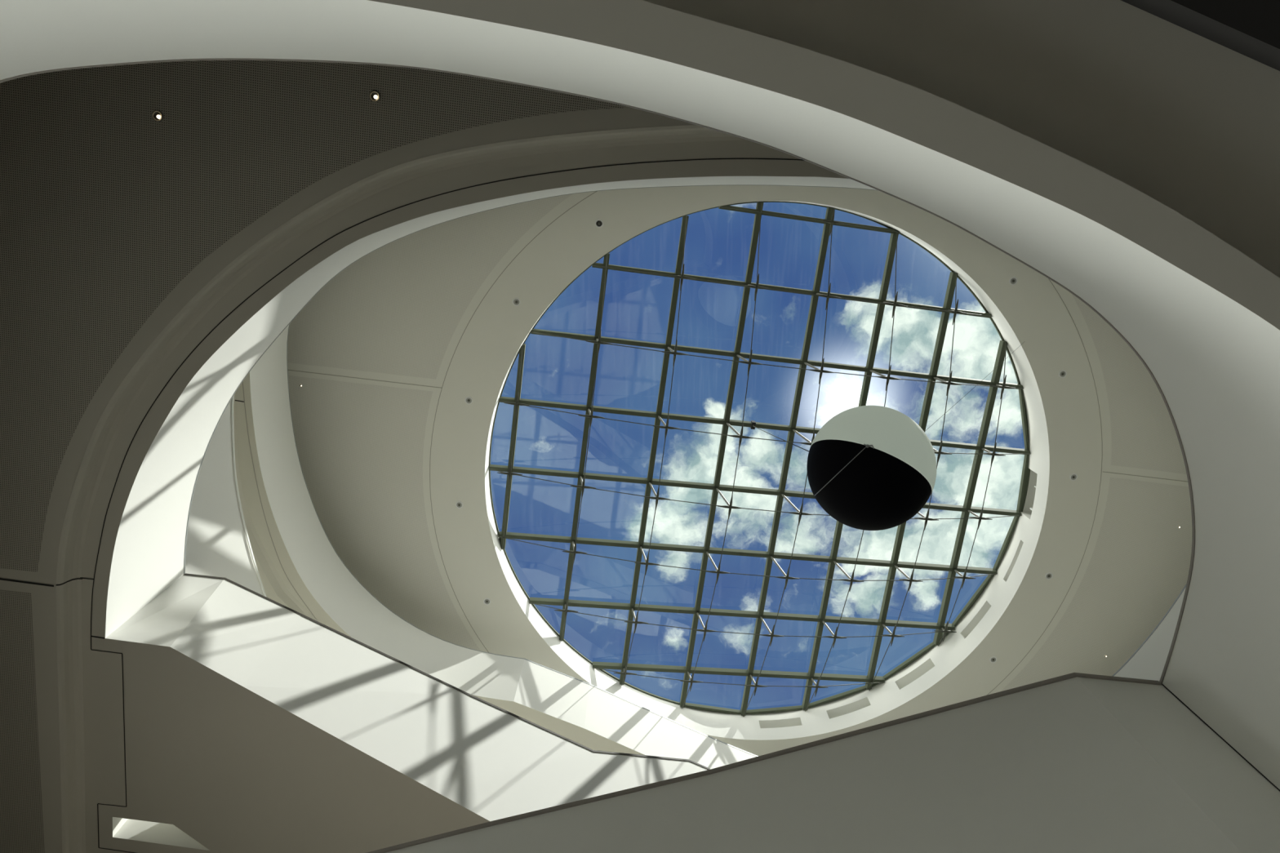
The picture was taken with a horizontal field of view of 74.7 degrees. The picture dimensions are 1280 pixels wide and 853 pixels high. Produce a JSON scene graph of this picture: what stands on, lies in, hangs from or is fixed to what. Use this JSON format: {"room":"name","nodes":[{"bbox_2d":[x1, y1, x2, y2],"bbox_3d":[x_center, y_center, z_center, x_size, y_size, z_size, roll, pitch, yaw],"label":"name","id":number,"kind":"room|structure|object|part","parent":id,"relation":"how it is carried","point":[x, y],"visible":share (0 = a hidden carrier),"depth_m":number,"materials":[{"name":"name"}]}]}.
{"room":"atrium","nodes":[
{"label":"atrium","id":0,"kind":"room"},
{"bbox_2d":[0,589,44,852],"bbox_3d":[-8.332,6.318,9.668,4.337,0.001,10.566,0,-76,0],"label":"ceiling","id":1,"kind":"structure","parent":0,"point":[21,822],"depth_m":8.88,"materials":[{"name":"white paint"}]},
{"bbox_2d":[112,817,209,850],"bbox_3d":[-5.380,4.408,10.108,1.101,1.400,0.284,9,-76,-2],"label":"wall","id":2,"kind":"structure","parent":0,"point":[124,828],"depth_m":9.57,"materials":[{"name":"white paint"}]},
{"bbox_2d":[185,399,263,595],"bbox_3d":[-5.558,0.930,10.302,0.798,2.500,4.625,3,-76,-1],"label":"wall","id":3,"kind":"structure","parent":0,"point":[217,544],"depth_m":11.16,"materials":[{"name":"white paint"}]},
{"bbox_2d":[0,60,631,571],"bbox_3d":[1.650,-2.718,7.356,24.300,0.001,14.381,0,-76,0],"label":"ceiling","id":4,"kind":"structure","parent":0,"point":[106,206],"depth_m":7.48,"materials":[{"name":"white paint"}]},
{"bbox_2d":[151,110,163,122],"bbox_3d":[-4.231,-2.722,7.344,0.100,0.021,0.100,0,-76,0],"label":"recessed light","id":5,"kind":"object","parent":4,"relation":"in","point":[157,115],"visible":1,"depth_m":7.35,"materials":[{"name":"grey"}]},
{"bbox_2d":[368,90,380,102],"bbox_3d":[-2.313,-2.878,7.304,0.100,0.021,0.100,0,-76,0],"label":"recessed light","id":6,"kind":"object","parent":4,"relation":"in","point":[374,95],"visible":1,"depth_m":7.31,"materials":[{"name":"grey"}]},
{"bbox_2d":[0,107,695,852],"bbox_3d":[1.650,0.875,8.279,24.300,0.001,21.800,0,-76,0],"label":"ceiling","id":7,"kind":"structure","parent":0,"point":[43,598],"depth_m":7.84,"materials":[{"name":"paint"}]},
{"bbox_2d":[249,324,524,701],"bbox_3d":[2.697,1.667,15.136,18.556,1.500,12.741,0,-76,0],"label":"wall","id":8,"kind":"structure","parent":0,"point":[331,584],"depth_m":15.34,"materials":[{"name":"white paint"}]},
{"bbox_2d":[286,324,524,659],"bbox_3d":[2.697,1.482,15.857,18.596,0.020,12.781,0,-76,0],"label":"trim","id":9,"kind":"structure","parent":8,"relation":"on","point":[289,324],"depth_m":16.11,"materials":[{"name":"grey"}]},
{"bbox_2d":[524,658,758,756],"bbox_3d":[0.039,5.771,16.952,5.234,0.030,0.229,25,-77,-6],"label":"trim","id":10,"kind":"structure","parent":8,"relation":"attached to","point":[525,659],"depth_m":16.93,"materials":[{"name":"grey"}]},
{"bbox_2d":[106,574,707,821],"bbox_3d":[-2.303,3.711,10.892,8.007,3.264,0.433,30,-78,-7],"label":"wall","id":11,"kind":"structure","parent":0,"point":[495,764],"depth_m":10.04,"materials":[{"name":"white paint"}]},
{"bbox_2d":[184,573,710,769],"bbox_3d":[-2.338,3.559,11.677,8.029,1.685,0.361,30,-78,-7],"label":"trim","id":12,"kind":"structure","parent":11,"relation":"attached to","point":[185,574],"depth_m":11.08,"materials":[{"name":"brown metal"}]},
{"bbox_2d":[0,124,848,852],"bbox_3d":[-0.472,2.792,8.867,15.138,0.204,11.339,0,-76,0],"label":"ceiling","id":13,"kind":"structure","parent":0,"point":[148,732],"depth_m":8.89,"materials":[{"name":"paint"}]},
{"bbox_2d":[233,372,644,755],"bbox_3d":[1.650,-0.517,13.720,24.300,0.160,21.800,0,-76,0],"label":"ceiling","id":14,"kind":"structure","parent":0,"point":[282,583],"depth_m":14.47,"materials":[{"name":"beige paint"}]},
{"bbox_2d":[513,659,755,769],"bbox_3d":[0.043,5.948,16.231,5.234,1.500,0.205,25,-77,-6],"label":"wall","id":15,"kind":"structure","parent":0,"point":[540,688],"depth_m":16.21,"materials":[{"name":"white paint"}]},
{"bbox_2d":[0,0,1279,852],"bbox_3d":[-1.444,1.692,4.691,10.924,1.650,7.481,11,-76,-3],"label":"wall","id":16,"kind":"structure","parent":0,"point":[1215,362],"depth_m":4.56,"materials":[{"name":"white paint"}]},
{"bbox_2d":[0,57,1195,684],"bbox_3d":[-1.003,-0.562,4.960,10.002,0.022,3.197,11,-76,-3],"label":"trim","id":17,"kind":"structure","parent":16,"relation":"attached to","point":[1191,566],"depth_m":4.75,"materials":[{"name":"grey"}]},
{"bbox_2d":[367,672,1162,852],"bbox_3d":[-1.567,2.097,5.637,10.324,0.036,4.363,0,-76,0],"label":"trim","id":18,"kind":"structure","parent":16,"relation":"attached to","point":[1073,675],"depth_m":5.67,"materials":[{"name":"grey"}]},
{"bbox_2d":[1161,684,1279,791],"bbox_3d":[3.447,1.902,4.744,0.012,1.650,0.014,-21,-77,5],"label":"trim","id":19,"kind":"structure","parent":16,"relation":"attached to","point":[1262,775],"depth_m":4.94,"materials":[{"name":"grey"}]},
{"bbox_2d":[105,176,1185,681],"bbox_3d":[1.024,0.788,10.144,11.500,3.264,9.010,30,-78,-7],"label":"wall","id":20,"kind":"structure","parent":0,"point":[148,554],"depth_m":8.99,"materials":[{"name":"white paint"}]},
{"bbox_2d":[231,395,266,597],"bbox_3d":[-5.351,0.570,11.482,0.420,0.035,4.490,3,-76,-1],"label":"trim","id":21,"kind":"structure","parent":20,"relation":"attached to","point":[233,397],"depth_m":11.59,"materials":[{"name":"white paint"}]},
{"bbox_2d":[183,184,1186,676],"bbox_3d":[1.024,0.597,10.895,11.541,1.724,9.050,30,-78,-7],"label":"trim","id":22,"kind":"structure","parent":20,"relation":"attached to","point":[1184,587],"depth_m":9.74,"materials":[{"name":"grey metal"}]},
{"bbox_2d":[287,193,1186,474],"bbox_3d":[1.650,-5.256,15.581,24.300,0.001,13.540,0,-76,0],"label":"ceiling","id":23,"kind":"structure","parent":0,"point":[397,308],"depth_m":16.40,"materials":[{"name":"white paint"}]},
{"bbox_2d":[287,185,1188,756],"bbox_3d":[2.198,-1.255,16.605,25.396,0.004,21.800,0,-76,0],"label":"ceiling","id":24,"kind":"structure","parent":0,"point":[1053,333],"depth_m":16.80,"materials":[{"name":"paint"}]},
{"bbox_2d":[455,501,463,508],"bbox_3d":[-3.739,1.624,17.333,0.164,0.021,0.164,0,-76,0],"label":"recessed light","id":25,"kind":"object","parent":24,"relation":"in","point":[459,504],"visible":1,"depth_m":17.34,"materials":[{"name":"white"}]},
{"bbox_2d":[464,396,472,404],"bbox_3d":[-3.430,-0.521,16.784,0.164,0.021,0.164,0,-76,0],"label":"recessed light","id":26,"kind":"object","parent":24,"relation":"in","point":[468,400],"visible":1,"depth_m":16.79,"materials":[{"name":"white"}]},
{"bbox_2d":[483,598,490,604],"bbox_3d":[-3.263,3.736,17.873,0.164,0.021,0.164,0,-76,0],"label":"recessed light","id":27,"kind":"object","parent":24,"relation":"in","point":[486,601],"visible":1,"depth_m":17.87,"materials":[{"name":"white"}]},
{"bbox_2d":[511,297,520,306],"bbox_3d":[-2.404,-2.422,16.298,0.164,0.021,0.164,0,-76,0],"label":"recessed light","id":28,"kind":"object","parent":24,"relation":"in","point":[516,301],"visible":1,"depth_m":16.30,"materials":[{"name":"white"}]},
{"bbox_2d":[595,218,603,227],"bbox_3d":[-0.776,-3.858,15.930,0.164,0.021,0.164,0,-76,0],"label":"recessed light","id":29,"kind":"object","parent":24,"relation":"in","point":[598,223],"visible":1,"depth_m":15.93,"materials":[{"name":"white"}]},
{"bbox_2d":[989,656,996,662],"bbox_3d":[7.681,5.074,18.215,0.164,0.021,0.164,0,-76,0],"label":"recessed light","id":30,"kind":"object","parent":24,"relation":"in","point":[993,660],"visible":1,"depth_m":18.22,"materials":[{"name":"white"}]},
{"bbox_2d":[1008,276,1017,284],"bbox_3d":[7.220,-2.813,16.198,0.164,0.021,0.164,0,-76,0],"label":"recessed light","id":31,"kind":"object","parent":24,"relation":"in","point":[1013,280],"visible":1,"depth_m":16.20,"materials":[{"name":"white"}]},
{"bbox_2d":[1044,572,1053,579],"bbox_3d":[8.655,3.164,17.727,0.164,0.021,0.164,0,-76,0],"label":"recessed light","id":32,"kind":"object","parent":24,"relation":"in","point":[1049,575],"visible":1,"depth_m":17.73,"materials":[{"name":"white"}]},
{"bbox_2d":[1058,369,1066,377],"bbox_3d":[8.401,-1.041,16.651,0.164,0.021,0.164,0,-76,0],"label":"recessed light","id":33,"kind":"object","parent":24,"relation":"in","point":[1062,374],"visible":1,"depth_m":16.65,"materials":[{"name":"white"}]},
{"bbox_2d":[1069,473,1077,480],"bbox_3d":[8.893,1.041,17.184,0.164,0.021,0.164,0,-76,0],"label":"recessed light","id":34,"kind":"object","parent":24,"relation":"in","point":[1073,477],"visible":1,"depth_m":17.18,"materials":[{"name":"white"}]},
{"bbox_2d":[288,375,1191,691],"bbox_3d":[1.650,3.949,17.936,24.300,0.001,11.057,0,-76,0],"label":"ceiling","id":35,"kind":"structure","parent":0,"point":[360,446],"depth_m":17.50,"materials":[{"name":"white paint"}]},
{"bbox_2d":[484,200,1049,740],"bbox_3d":[2.827,1.438,17.890,12.035,1.150,12.075,0,-76,0],"label":"wall","id":36,"kind":"structure","parent":0,"point":[938,662],"depth_m":18.61,"materials":[{"name":"white paint"}]},
{"bbox_2d":[488,200,1030,715],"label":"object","id":37,"kind":"structure","parent":36,"relation":"in","point":[942,630],"depth_m":17.73,"materials":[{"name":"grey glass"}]},
{"bbox_2d":[750,420,755,429],"bbox_3d":[2.364,-0.028,17.524,0.086,0.181,0.156,6,-76,-2],"label":"clamp","id":38,"kind":"object","parent":37,"relation":"attached to","point":[753,423],"visible":0.99,"depth_m":17.48,"materials":[{"name":"black metal"}]},
{"bbox_2d":[753,426,808,452],"bbox_3d":[2.265,0.158,14.089,0.012,6.582,1.378,-8,-76,2],"label":"guy wire","id":39,"kind":"object","parent":38,"relation":"attached to","point":[753,426],"visible":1,"depth_m":12.90,"materials":[{"name":"grey metal"}]},
{"bbox_2d":[806,405,937,530],"bbox_3d":[2.933,0.525,10.664,1.588,1.588,1.588,0,-76,0],"label":"ball","id":40,"kind":"object","parent":39,"relation":"hanging from","point":[869,468],"visible":1,"depth_m":10.08,"materials":[{"name":"black plastic"}]},
{"bbox_3d":[2.418,0.536,10.275,0.093,0.509,0.929,31,-78,-7],"label":"cord","id":41,"kind":"part","parent":40,"relation":"part of","materials":[{"name":"grey plastic"}]},
{"bbox_2d":[926,344,1021,430],"bbox_3d":[5.494,-0.791,13.325,3.895,5.991,0.004,-3,-76,1],"label":"guy wire","id":42,"kind":"object","parent":40,"relation":"attached to","point":[1020,344],"visible":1,"depth_m":12.55,"materials":[{"name":"grey metal"}]},
{"bbox_2d":[369,0,1279,330],"bbox_3d":[-1.319,1.936,3.958,11.304,0.110,7.929,0,-76,0],"label":"ceiling","id":43,"kind":"structure","parent":0,"point":[926,119],"depth_m":3.10,"materials":[{"name":"paint"}]},
{"bbox_2d":[643,0,1279,277],"bbox_3d":[1.650,1.964,4.022,24.300,0.001,21.800,0,-76,0],"label":"ceiling","id":44,"kind":"structure","parent":0,"point":[1188,121],"depth_m":3.18,"materials":[{"name":"paint"}]},
{"bbox_2d":[1120,0,1279,71],"bbox_3d":[6.192,-4.525,2.280,15.216,0.160,8.363,0,-76,0],"label":"ceiling","id":45,"kind":"structure","parent":0,"point":[1251,28],"depth_m":3.00,"materials":[{"name":"black paint"}]}
]}

